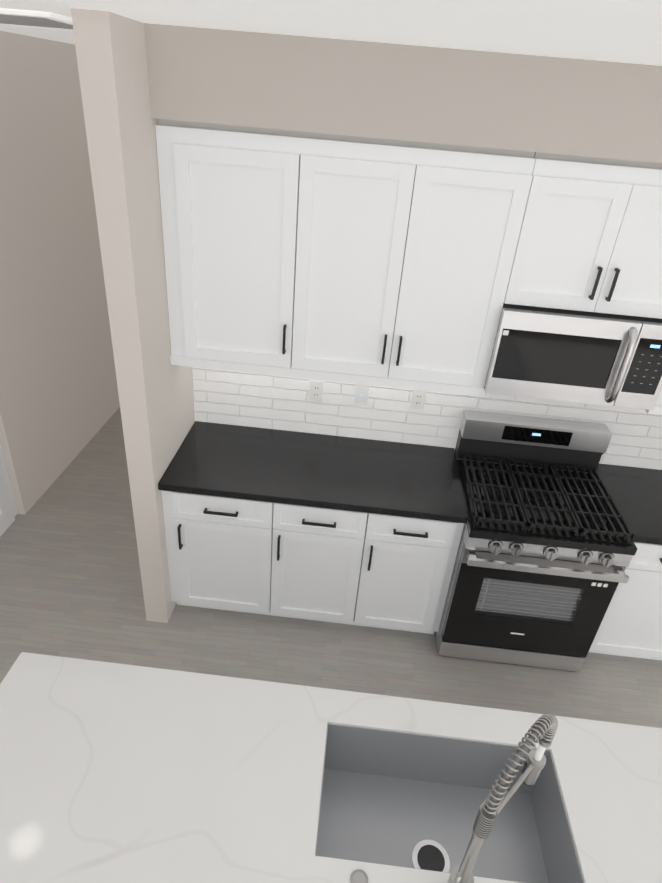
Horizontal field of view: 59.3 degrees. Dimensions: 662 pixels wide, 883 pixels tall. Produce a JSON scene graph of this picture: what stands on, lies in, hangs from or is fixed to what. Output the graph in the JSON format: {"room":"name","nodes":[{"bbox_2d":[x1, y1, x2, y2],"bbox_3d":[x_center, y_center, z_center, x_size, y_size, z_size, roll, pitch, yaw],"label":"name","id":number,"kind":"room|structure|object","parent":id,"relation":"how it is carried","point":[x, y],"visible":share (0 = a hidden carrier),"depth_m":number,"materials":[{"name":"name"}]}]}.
{"room":"kitchen","nodes":[
{"label":"kitchen","id":0,"kind":"room"},
{"bbox_2d":[0,30,119,514],"bbox_3d":[-2.529,0.141,1.730,0.877,2.736,8.700,6,30,2],"label":"wall","id":1,"kind":"structure","parent":0,"point":[59,401],"depth_m":3.86,"materials":[{"name":"grey paint"}]},
{"bbox_2d":[71,8,194,622],"bbox_3d":[-0.825,-0.387,2.872,0.120,2.736,0.828,6,30,2],"label":"wall","id":2,"kind":"structure","parent":0,"point":[155,393],"depth_m":2.31,"materials":[{"name":"grey paint"}]},
{"bbox_2d":[0,407,661,727],"bbox_3d":[1.155,1.758,2.326,8.700,0.100,8.700,6,30,2],"label":"floor","id":3,"kind":"structure","parent":0,"point":[70,581],"depth_m":3.16,"materials":[{"name":"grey wood"}]},
{"bbox_2d":[0,445,17,536],"bbox_3d":[-2.359,-0.347,2.884,0.698,2.424,0.958,6,30,2],"label":"door","id":4,"kind":"structure","parent":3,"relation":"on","point":[8,512],"depth_m":3.65,"materials":[{"name":"white paint"}]},
{"bbox_2d":[162,493,289,616],"bbox_3d":[-0.529,0.478,3.287,0.613,0.875,0.628,6,30,2],"label":"base cabinet","id":5,"kind":"object","parent":3,"relation":"on","point":[223,553],"depth_m":2.99,"materials":[{"name":"white paint"}]},
{"bbox_2d":[158,421,467,524],"bbox_3d":[-0.067,0.134,3.035,1.478,0.038,0.642,6,30,2],"label":"countertop","id":6,"kind":"structure","parent":5,"relation":"on","point":[239,463],"depth_m":2.95,"materials":[{"name":"black stone"}]},
{"bbox_2d":[0,652,661,882],"bbox_3d":[0.067,1.240,1.498,2.303,1.468,1.130,6,30,2],"label":"kitchen island","id":7,"kind":"object","parent":3,"relation":"on","point":[116,773],"visible":1,"depth_m":1.68,"materials":[{"name":"white stone"}]},
{"bbox_2d":[309,723,586,882],"bbox_3d":[0.303,1.095,1.676,0.680,0.239,0.367,6,30,2],"label":"sink","id":8,"kind":"object","parent":7,"relation":"in","point":[389,797],"depth_m":1.78,"materials":[{"name":"silver metal"}]},
{"bbox_2d":[441,713,557,882],"bbox_3d":[0.399,0.834,1.333,0.211,0.554,0.236,6,30,2],"label":"faucet","id":9,"kind":"object","parent":7,"relation":"on","point":[545,727],"depth_m":1.25,"materials":[{"name":"silver metal"}]},
{"bbox_2d":[282,505,381,625],"bbox_3d":[-0.056,0.528,3.271,0.581,0.875,0.628,6,30,2],"label":"base cabinet","id":10,"kind":"object","parent":3,"relation":"on","point":[324,528],"depth_m":2.97,"materials":[{"name":"white paint"}]},
{"bbox_2d":[366,517,466,633],"bbox_3d":[0.372,0.573,3.257,0.523,0.875,0.628,6,30,2],"label":"base cabinet","id":11,"kind":"object","parent":3,"relation":"on","point":[416,559],"depth_m":2.96,"materials":[{"name":"white paint"}]},
{"bbox_2d":[436,410,636,671],"bbox_3d":[1.020,0.556,3.096,0.758,1.163,0.758,6,30,2],"label":"gas range","id":12,"kind":"object","parent":3,"relation":"on","point":[547,550],"visible":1,"depth_m":2.93,"materials":[{"name":"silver metal"}]},
{"bbox_2d":[589,463,661,660],"bbox_3d":[1.974,0.732,3.182,1.162,0.914,0.658,6,30,2],"label":"base cabinet","id":13,"kind":"object","parent":3,"relation":"on","point":[631,624],"visible":0.44,"depth_m":2.98,"materials":[{"name":"white paint"}]},
{"bbox_2d":[0,0,661,65],"bbox_3d":[1.365,-0.677,0.888,8.700,0.100,8.700,6,30,2],"label":"ceiling","id":14,"kind":"structure","parent":0,"point":[625,31],"depth_m":1.55,"materials":[{"name":"white paint"}]},
{"bbox_2d":[0,9,72,30],"bbox_3d":[-1.350,-1.669,2.285,0.814,0.013,0.618,6,30,2],"label":"ceiling light","id":15,"kind":"object","parent":14,"relation":"in","point":[29,19],"visible":0.62,"depth_m":2.21,"materials":[{"name":"white"}]},
{"bbox_2d":[144,23,661,162],"bbox_3d":[2.562,-1.127,2.219,6.500,0.300,0.362,6,30,2],"label":"soffit","id":16,"kind":"structure","parent":0,"point":[552,105],"depth_m":2.13,"materials":[{"name":"grey paint"}]},
{"bbox_3d":[2.493,-0.210,3.057,6.500,2.736,0.150,6,30,2],"label":"wall","id":17,"kind":"structure","parent":0,"visible":0},
{"bbox_2d":[155,119,318,374],"bbox_3d":[-0.395,-0.881,2.644,0.637,0.987,0.350,6,30,2],"label":"upper cabinet","id":18,"kind":"object","parent":17,"relation":"attached to","point":[238,202],"depth_m":2.47,"materials":[{"name":"white paint"}]},
{"bbox_2d":[307,133,534,390],"bbox_3d":[0.283,-0.810,2.621,0.967,0.987,0.350,6,30,2],"label":"upper cabinet","id":19,"kind":"object","parent":17,"relation":"attached to","point":[348,259],"depth_m":2.44,"materials":[{"name":"white paint"}]},
{"bbox_2d":[192,367,661,469],"bbox_3d":[0.937,-0.167,3.132,3.408,0.528,0.009,6,30,2],"label":"tile backsplash","id":20,"kind":"structure","parent":17,"relation":"attached to","point":[267,401],"depth_m":3.19,"materials":[{"name":"white ceramic tile"},{"name":"grout"}]},
{"bbox_2d":[309,380,323,400],"bbox_3d":[-0.080,-0.273,3.156,0.072,0.116,0.007,6,30,2],"label":"electrical outlet","id":21,"kind":"object","parent":20,"relation":"attached to","point":[316,391],"visible":1,"depth_m":3.15,"materials":[{"name":"white plastic"}]},
{"bbox_2d":[354,384,369,403],"bbox_3d":[0.166,-0.258,3.142,0.072,0.116,0.007,6,30,2],"label":"light switch","id":22,"kind":"object","parent":20,"relation":"attached to","point":[361,393],"visible":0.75,"depth_m":3.14,"materials":[{"name":"white plastic"}]},
{"bbox_2d":[410,389,426,409],"bbox_3d":[0.472,-0.226,3.132,0.072,0.116,0.007,6,30,2],"label":"electrical outlet","id":23,"kind":"object","parent":20,"relation":"attached to","point":[418,399],"visible":0.92,"depth_m":3.13,"materials":[{"name":"white plastic"}]},
{"bbox_2d":[504,152,661,318],"bbox_3d":[1.159,-0.883,2.479,0.762,0.586,0.380,6,30,2],"label":"upper cabinet","id":24,"kind":"object","parent":17,"relation":"attached to","point":[590,237],"visible":1,"depth_m":2.35,"materials":[{"name":"white paint"}]},
{"bbox_2d":[484,303,661,409],"bbox_3d":[1.113,-0.428,2.705,0.760,0.404,0.453,6,30,2],"label":"microwave","id":25,"kind":"object","parent":24,"relation":"attached to","point":[578,356],"visible":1,"depth_m":2.54,"materials":[{"name":"grey metal"}]},
{"bbox_2d":[645,389,661,414],"bbox_3d":[2.093,-0.593,2.561,1.144,1.030,0.380,6,30,2],"label":"upper cabinet","id":26,"kind":"object","parent":17,"relation":"attached to","point":[657,409],"visible":0.19,"depth_m":2.69,"materials":[{"name":"white paint"}]}
]}

